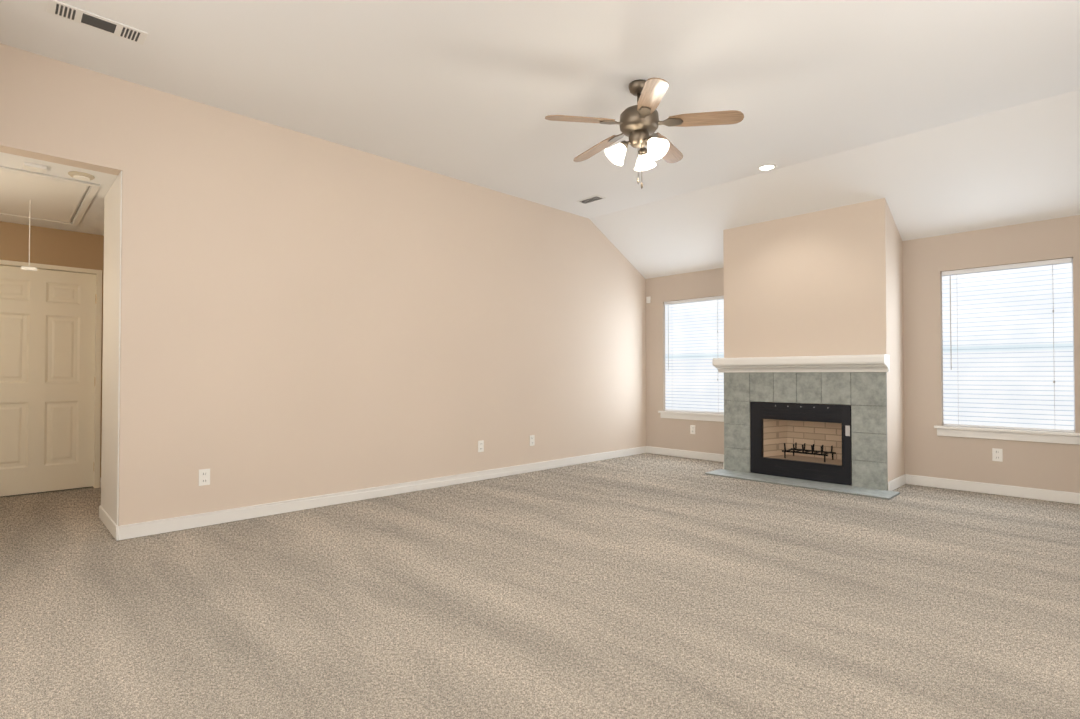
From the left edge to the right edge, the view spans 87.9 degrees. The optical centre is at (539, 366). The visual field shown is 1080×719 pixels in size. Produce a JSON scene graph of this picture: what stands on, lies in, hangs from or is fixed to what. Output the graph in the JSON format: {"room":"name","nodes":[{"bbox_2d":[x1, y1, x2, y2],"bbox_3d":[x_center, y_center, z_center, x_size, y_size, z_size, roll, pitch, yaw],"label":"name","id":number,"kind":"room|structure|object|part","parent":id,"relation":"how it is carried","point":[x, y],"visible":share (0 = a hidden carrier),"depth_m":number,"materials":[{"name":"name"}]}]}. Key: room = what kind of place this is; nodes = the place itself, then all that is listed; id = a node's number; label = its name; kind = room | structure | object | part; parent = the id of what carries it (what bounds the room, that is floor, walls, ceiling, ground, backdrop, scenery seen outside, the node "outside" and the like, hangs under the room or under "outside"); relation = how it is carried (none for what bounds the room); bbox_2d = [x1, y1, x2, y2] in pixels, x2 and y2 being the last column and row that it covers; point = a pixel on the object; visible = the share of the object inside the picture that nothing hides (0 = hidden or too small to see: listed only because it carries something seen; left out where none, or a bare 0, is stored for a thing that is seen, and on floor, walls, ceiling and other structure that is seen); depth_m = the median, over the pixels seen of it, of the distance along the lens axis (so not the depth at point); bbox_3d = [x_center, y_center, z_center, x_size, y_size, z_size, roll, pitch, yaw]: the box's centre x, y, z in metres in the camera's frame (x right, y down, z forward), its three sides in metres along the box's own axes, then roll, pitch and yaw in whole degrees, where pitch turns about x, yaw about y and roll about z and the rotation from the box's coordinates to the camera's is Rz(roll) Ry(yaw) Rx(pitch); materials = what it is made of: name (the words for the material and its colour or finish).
{"room":"living room","nodes":[
{"label":"living room","id":0,"kind":"room"},
{"bbox_2d":[0,221,103,477],"bbox_3d":[-4.646,-0.541,5.136,2.230,3.400,0.140,1,-1,-44],"label":"wall","id":1,"kind":"structure","parent":0,"point":[56,247],"depth_m":5.19,"materials":[{"name":"beige paint"}]},
{"bbox_2d":[0,265,95,495],"bbox_3d":[-4.609,0.125,5.131,0.832,2.044,0.035,1,-1,-44],"label":"door","id":2,"kind":"structure","parent":1,"relation":"in","point":[47,359],"depth_m":5.17,"materials":[{"name":"beige wood"}]},
{"bbox_2d":[0,260,101,487],"bbox_3d":[-4.619,0.109,5.141,0.916,2.099,0.155,1,-1,-44],"label":"door frame","id":3,"kind":"structure","parent":1,"relation":"attached to","point":[98,333],"depth_m":5.38,"materials":[{"name":"beige wood"}]},
{"bbox_2d":[0,152,117,235],"bbox_3d":[-3.854,-1.353,4.335,1.950,0.120,2.130,1,-1,-44],"label":"ceiling","id":4,"kind":"structure","parent":0,"point":[92,221],"depth_m":4.21,"materials":[{"name":"white paint"}]},
{"bbox_2d":[23,162,46,172],"bbox_3d":[-3.280,-1.292,3.637,0.110,0.022,0.110,1,-1,-44],"label":"smoke detector","id":5,"kind":"object","parent":4,"relation":"attached to","point":[35,167],"visible":1,"depth_m":3.62,"materials":[{"name":"white plastic"}]},
{"bbox_2d":[0,166,99,225],"bbox_3d":[-3.894,-1.287,4.274,0.690,0.014,1.486,1,-1,-44],"label":"attic hatch","id":6,"kind":"object","parent":4,"relation":"attached to","point":[55,199],"visible":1,"depth_m":4.22,"materials":[{"name":"white"}]},
{"bbox_2d":[21,200,36,270],"bbox_3d":[-3.922,-1.014,4.303,0.090,0.545,0.016,1,-1,-44],"label":"pull cord","id":7,"kind":"object","parent":6,"relation":"hanging from","point":[29,268],"visible":1,"depth_m":4.30,"materials":[{"name":"white fabric"}]},
{"bbox_2d":[70,186,89,222],"bbox_3d":[-3.894,-1.293,4.274,0.598,0.002,1.388,1,-1,-44],"label":"trim","id":8,"kind":"structure","parent":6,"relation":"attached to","point":[80,204],"depth_m":4.43,"materials":[{"name":"grey wood"}]},
{"bbox_2d":[68,171,94,180],"bbox_3d":[-3.109,-1.285,3.797,0.139,0.031,0.139,-1,-1,40],"label":"smoke detector","id":9,"kind":"object","parent":4,"relation":"attached to","point":[81,176],"visible":1,"depth_m":3.74,"materials":[{"name":"beige plastic"}]},
{"bbox_2d":[0,43,645,525],"bbox_3d":[-1.663,-0.538,5.335,8.280,3.400,0.800,1,-1,-44],"label":"wall","id":10,"kind":"structure","parent":0,"point":[304,315],"depth_m":4.61,"materials":[{"name":"beige paint"}]},
{"bbox_2d":[101,171,121,524],"bbox_3d":[-3.049,-0.125,3.979,0.008,2.343,0.778,1,-1,-44],"label":"wall","id":11,"kind":"structure","parent":10,"relation":"attached to","point":[111,353],"depth_m":3.92,"materials":[{"name":"white paint"}]},
{"bbox_2d":[99,505,113,532],"bbox_3d":[-3.065,1.094,3.977,0.022,0.095,0.796,1,-1,-44],"label":"baseboard","id":12,"kind":"structure","parent":11,"relation":"attached to","point":[105,518],"depth_m":4.00,"materials":[{"name":"white wood"}]},
{"bbox_2d":[199,469,209,485],"bbox_3d":[-2.410,0.792,4.022,0.072,0.116,0.008,1,-1,-44],"label":"electrical outlet","id":13,"kind":"object","parent":10,"relation":"attached to","point":[204,476],"visible":1,"depth_m":4.02,"materials":[{"name":"white plastic"}]},
{"bbox_2d":[111,446,646,540],"bbox_3d":[-0.642,1.120,5.738,5.952,0.095,0.026,1,-1,-44],"label":"baseboard","id":14,"kind":"structure","parent":10,"relation":"attached to","point":[134,530],"depth_m":4.67,"materials":[{"name":"white wood"}]},
{"bbox_2d":[478,440,483,451],"bbox_3d":[-0.609,0.818,5.778,0.072,0.116,0.008,1,-1,-44],"label":"electrical outlet","id":15,"kind":"object","parent":10,"relation":"attached to","point":[481,446],"visible":1,"depth_m":5.78,"materials":[{"name":"white plastic"}]},
{"bbox_2d":[530,435,534,445],"bbox_3d":[-0.088,0.826,6.286,0.072,0.116,0.008,1,-1,-44],"label":"electrical outlet","id":16,"kind":"object","parent":10,"relation":"attached to","point":[532,440],"visible":1,"depth_m":6.29,"materials":[{"name":"white plastic"}]},
{"bbox_2d":[0,453,1079,718],"bbox_3d":[-0.222,1.190,3.831,8.280,0.100,8.150,1,-1,-44],"label":"floor","id":17,"kind":"structure","parent":0,"point":[646,585],"depth_m":2.63,"materials":[{"name":"carpet"}]},
{"bbox_2d":[705,354,899,499],"bbox_3d":[2.688,0.532,5.766,0.774,1.272,1.765,1,-1,-44],"label":"fireplace","id":18,"kind":"object","parent":17,"relation":"on","point":[821,439],"visible":1,"depth_m":5.73,"materials":[{"name":"grey tile"}]},
{"bbox_3d":[2.655,0.762,5.762,0.052,0.771,0.998,1,-1,-44],"label":"firebox frame","id":19,"kind":"part","parent":18,"relation":"part of","materials":[{"name":"black metal"}]},
{"bbox_3d":[2.735,0.536,5.659,0.012,0.271,0.724,1,-1,-44],"label":"rating plate","id":20,"kind":"part","parent":18,"relation":"part of","materials":[{"name":"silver metal"}]},
{"bbox_2d":[0,0,1079,278],"bbox_3d":[0.571,-1.709,3.061,8.000,0.814,5.600,1,-1,-44],"label":"ceiling","id":21,"kind":"structure","parent":0,"point":[928,118],"depth_m":3.86,"materials":[{"name":"white paint"}]},
{"bbox_2d":[46,0,147,44],"bbox_3d":[-2.450,-1.911,3.111,0.430,0.009,0.150,1,-1,-44],"label":"ceiling vent","id":22,"kind":"object","parent":21,"relation":"in","point":[78,15],"visible":1,"depth_m":3.09,"materials":[{"name":"white metal"}]},
{"bbox_2d":[576,195,604,203],"bbox_3d":[0.567,-1.864,6.248,0.150,0.009,0.300,1,-1,-44],"label":"ceiling vent","id":23,"kind":"object","parent":21,"relation":"in","point":[591,199],"visible":0.94,"depth_m":6.23,"materials":[{"name":"white metal"}]},
{"bbox_2d":[545,78,743,188],"bbox_3d":[0.667,-1.545,3.817,1.259,0.720,1.257,1,-1,-44],"label":"ceiling fan","id":24,"kind":"object","parent":21,"relation":"hanging from","point":[639,122],"visible":1,"depth_m":3.69,"materials":[{"name":"brown wood"}]},
{"bbox_3d":[0.668,-1.694,3.779,0.264,0.422,0.264,1,-1,-44],"label":"motor","id":25,"kind":"part","parent":24,"relation":"part of","materials":[{"name":"brown metal"}]},
{"bbox_2d":[757,164,776,170],"bbox_3d":[2.140,-1.879,5.285,0.170,0.008,0.170,1,-1,-44],"label":"recessed light","id":26,"kind":"object","parent":21,"relation":"in","point":[759,167],"depth_m":5.28,"materials":[{"name":"white glass"}]},
{"bbox_3d":[2.140,-1.880,5.285,0.120,0.001,0.120,1,-1,-44],"label":"recessed ceiling light lens","id":27,"kind":"part","parent":26,"relation":"part of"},
{"bbox_2d":[723,198,904,481],"bbox_3d":[2.866,-0.211,5.985,0.600,2.764,1.615,1,-1,-44],"label":"wall","id":28,"kind":"structure","parent":0,"point":[828,282],"depth_m":5.60,"materials":[{"name":"beige paint"}]},
{"bbox_2d":[888,474,906,490],"bbox_3d":[3.423,1.115,5.375,0.574,0.095,0.022,1,-1,-44],"label":"baseboard","id":29,"kind":"structure","parent":28,"relation":"attached to","point":[901,480],"depth_m":5.35,"materials":[{"name":"white wood"}]},
{"bbox_2d":[646,215,1079,492],"bbox_3d":[3.485,-0.530,5.885,0.140,3.400,5.880,1,-1,-44],"label":"wall","id":30,"kind":"structure","parent":0,"point":[928,451],"depth_m":5.43,"materials":[{"name":"beige paint"}]},
{"bbox_2d":[646,296,650,302],"bbox_3d":[1.510,-0.932,7.796,0.028,0.090,0.055,1,-1,-44],"label":"sensor","id":31,"kind":"object","parent":30,"relation":"attached to","point":[648,299],"visible":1,"depth_m":7.78,"materials":[{"name":"white plastic"}]},
{"bbox_2d":[647,446,723,461],"bbox_3d":[2.009,1.143,7.266,0.022,0.095,1.457,1,-1,-44],"label":"baseboard","id":32,"kind":"structure","parent":30,"relation":"attached to","point":[653,450],"depth_m":7.34,"materials":[{"name":"white wood"}]},
{"bbox_2d":[658,411,723,421],"bbox_3d":[2.015,0.642,7.303,0.130,0.097,1.038,1,-1,-44],"label":"window sill","id":33,"kind":"structure","parent":30,"relation":"attached to","point":[717,417],"depth_m":7.28,"materials":[{"name":"white wood"}]},
{"bbox_2d":[690,425,694,433],"bbox_3d":[1.989,0.816,7.292,0.008,0.116,0.072,1,-1,-44],"label":"electrical outlet","id":34,"kind":"object","parent":30,"relation":"attached to","point":[692,429],"visible":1,"depth_m":7.29,"materials":[{"name":"white plastic"}]},
{"bbox_2d":[664,296,723,413],"bbox_3d":[2.023,-0.150,7.323,0.058,1.484,0.912,1,-1,-44],"label":"window blinds","id":35,"kind":"object","parent":30,"relation":"attached to","point":[694,343],"visible":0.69,"depth_m":7.33,"materials":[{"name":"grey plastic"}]},
{"bbox_2d":[907,474,1079,504],"bbox_3d":[4.495,1.105,4.717,0.022,0.095,2.460,1,-1,-44],"label":"baseboard","id":36,"kind":"structure","parent":30,"relation":"attached to","point":[989,488],"depth_m":5.07,"materials":[{"name":"white wood"}]},
{"bbox_2d":[992,448,1002,461],"bbox_3d":[4.148,0.798,5.078,0.008,0.116,0.072,1,-1,-44],"label":"electrical outlet","id":37,"kind":"object","parent":30,"relation":"attached to","point":[997,454],"visible":1,"depth_m":5.08,"materials":[{"name":"white plastic"}]},
{"bbox_2d":[934,425,1079,444],"bbox_3d":[4.199,0.609,5.063,0.130,0.097,1.040,1,-1,-44],"label":"window sill","id":38,"kind":"structure","parent":30,"relation":"attached to","point":[1020,435],"depth_m":5.00,"materials":[{"name":"white wood"}]},
{"bbox_2d":[942,258,1074,431],"bbox_3d":[4.261,-0.171,5.135,0.063,1.516,0.930,1,-1,-44],"label":"window","id":39,"kind":"structure","parent":30,"relation":"in","point":[1073,348],"depth_m":4.79,"materials":[{"name":"white plastic"}]},
{"bbox_2d":[942,258,1073,431],"bbox_3d":[4.207,-0.183,5.083,0.058,1.484,0.914,1,-1,-44],"label":"window blinds","id":40,"kind":"object","parent":39,"relation":"attached to","point":[1007,337],"visible":0.92,"depth_m":5.06,"materials":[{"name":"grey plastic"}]}
]}

